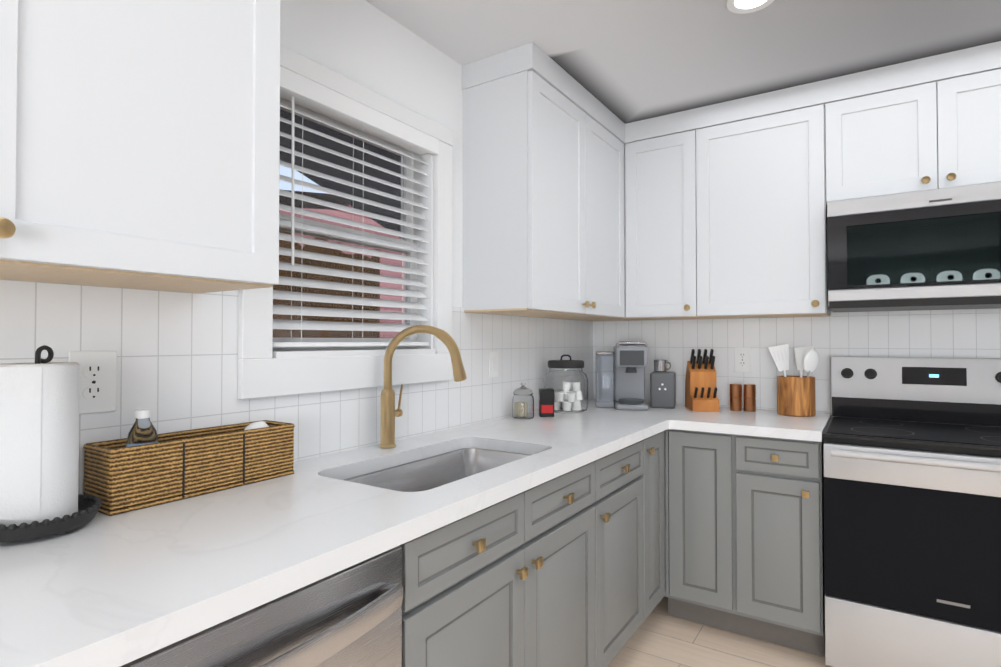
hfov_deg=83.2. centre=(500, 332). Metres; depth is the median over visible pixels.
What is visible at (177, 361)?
wall tile
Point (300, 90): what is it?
window blinds
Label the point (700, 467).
base cabinet
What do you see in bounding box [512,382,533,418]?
jar
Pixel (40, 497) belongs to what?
paper towel holder
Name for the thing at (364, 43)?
wall
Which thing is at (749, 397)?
mill
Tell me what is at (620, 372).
coffee maker
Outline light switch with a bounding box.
[489,351,497,377]
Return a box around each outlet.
[68,351,116,414]
[734,348,750,371]
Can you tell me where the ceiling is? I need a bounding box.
[365,0,1000,123]
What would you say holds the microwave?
attached to the upper cabinet at (932, 122)
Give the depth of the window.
1.89 m
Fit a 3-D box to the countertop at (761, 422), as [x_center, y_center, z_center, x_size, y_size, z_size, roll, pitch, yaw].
[1.170,0.408,2.589,0.572,0.040,0.651,-1,-1,33]
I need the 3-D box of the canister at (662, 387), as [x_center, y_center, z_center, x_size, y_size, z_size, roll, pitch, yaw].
[0.854,0.269,2.961,0.124,0.248,0.126,0,-1,19]
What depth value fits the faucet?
1.84 m
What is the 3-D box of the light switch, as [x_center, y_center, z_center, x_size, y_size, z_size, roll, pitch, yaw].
[-0.028,0.141,2.483,0.009,0.116,0.072,-1,-1,33]
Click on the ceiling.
(627, 61)
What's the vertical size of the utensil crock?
0.180 m
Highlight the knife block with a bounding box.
[685,349,718,411]
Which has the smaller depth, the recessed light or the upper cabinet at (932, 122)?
the recessed light
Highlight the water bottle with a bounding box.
[126,409,158,446]
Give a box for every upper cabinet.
[0,0,280,292]
[462,42,625,320]
[626,108,705,320]
[698,79,830,318]
[830,41,1000,201]
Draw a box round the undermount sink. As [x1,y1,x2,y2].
[344,448,530,491]
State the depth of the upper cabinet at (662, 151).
2.85 m
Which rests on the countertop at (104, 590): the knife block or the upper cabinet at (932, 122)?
the knife block
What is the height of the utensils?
0.322 m
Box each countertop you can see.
[0,399,690,666]
[676,407,830,441]
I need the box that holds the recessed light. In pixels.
[726,0,773,13]
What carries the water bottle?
in the wicker basket
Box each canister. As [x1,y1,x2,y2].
[544,355,587,412]
[650,360,675,408]
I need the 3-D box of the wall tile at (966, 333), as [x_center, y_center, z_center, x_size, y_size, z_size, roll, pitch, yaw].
[1.682,0.239,2.651,2.700,0.730,0.008,-1,-1,33]
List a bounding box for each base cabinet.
[399,502,602,666]
[499,438,650,666]
[647,431,664,611]
[664,429,735,632]
[736,435,824,656]
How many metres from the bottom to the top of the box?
0.125 m
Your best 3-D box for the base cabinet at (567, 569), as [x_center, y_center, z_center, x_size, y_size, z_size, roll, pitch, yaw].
[-0.193,0.958,1.658,0.618,0.659,0.923,-1,-1,33]
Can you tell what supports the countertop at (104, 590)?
on the base cabinet at (612, 488)
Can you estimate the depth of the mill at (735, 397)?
2.79 m
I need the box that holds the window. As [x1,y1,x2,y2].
[238,44,452,398]
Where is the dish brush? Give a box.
[244,421,268,429]
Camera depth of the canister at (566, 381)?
2.71 m
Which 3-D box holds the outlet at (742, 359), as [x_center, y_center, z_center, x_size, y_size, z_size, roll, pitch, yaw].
[1.255,0.143,2.923,0.079,0.128,0.007,-1,-1,33]
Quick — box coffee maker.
[595,341,647,410]
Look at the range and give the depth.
2.04 m
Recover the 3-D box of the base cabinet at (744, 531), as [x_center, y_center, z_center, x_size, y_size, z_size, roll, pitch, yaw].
[1.279,0.865,2.526,0.320,0.872,0.618,-1,-1,33]
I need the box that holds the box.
[539,388,553,416]
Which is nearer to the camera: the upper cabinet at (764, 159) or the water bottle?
the water bottle
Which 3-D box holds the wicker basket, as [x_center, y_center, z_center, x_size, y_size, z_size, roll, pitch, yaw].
[-0.709,0.302,1.329,0.130,0.132,0.430,-1,-1,33]
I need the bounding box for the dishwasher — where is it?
[120,546,402,666]
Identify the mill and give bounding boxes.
[730,384,741,410]
[743,384,755,411]
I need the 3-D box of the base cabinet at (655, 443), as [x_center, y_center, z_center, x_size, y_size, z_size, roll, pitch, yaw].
[0.396,0.865,2.557,0.618,0.872,0.270,-1,-1,33]
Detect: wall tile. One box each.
[0,279,592,495]
[593,308,1000,412]
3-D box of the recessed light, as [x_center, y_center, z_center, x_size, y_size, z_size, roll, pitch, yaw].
[0.833,-1.104,1.871,0.156,0.007,0.156,-1,-1,33]
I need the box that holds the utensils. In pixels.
[768,344,818,376]
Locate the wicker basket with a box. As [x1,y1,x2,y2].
[83,420,294,515]
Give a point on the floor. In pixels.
(660, 637)
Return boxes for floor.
[607,597,832,666]
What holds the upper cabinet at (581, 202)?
attached to the wall
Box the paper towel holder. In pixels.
[0,345,101,542]
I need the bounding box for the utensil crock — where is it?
[777,375,815,416]
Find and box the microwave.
[827,182,1000,311]
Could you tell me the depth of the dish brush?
1.44 m
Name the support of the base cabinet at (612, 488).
on the floor
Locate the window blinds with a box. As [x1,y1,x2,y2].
[273,66,438,346]
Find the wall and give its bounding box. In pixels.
[280,0,462,306]
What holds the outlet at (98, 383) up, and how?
attached to the wall tile at (177, 361)
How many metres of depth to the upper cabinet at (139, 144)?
1.00 m
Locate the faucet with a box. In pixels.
[379,325,466,447]
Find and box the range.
[823,356,1000,666]
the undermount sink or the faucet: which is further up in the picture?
the faucet
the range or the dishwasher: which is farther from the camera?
the range

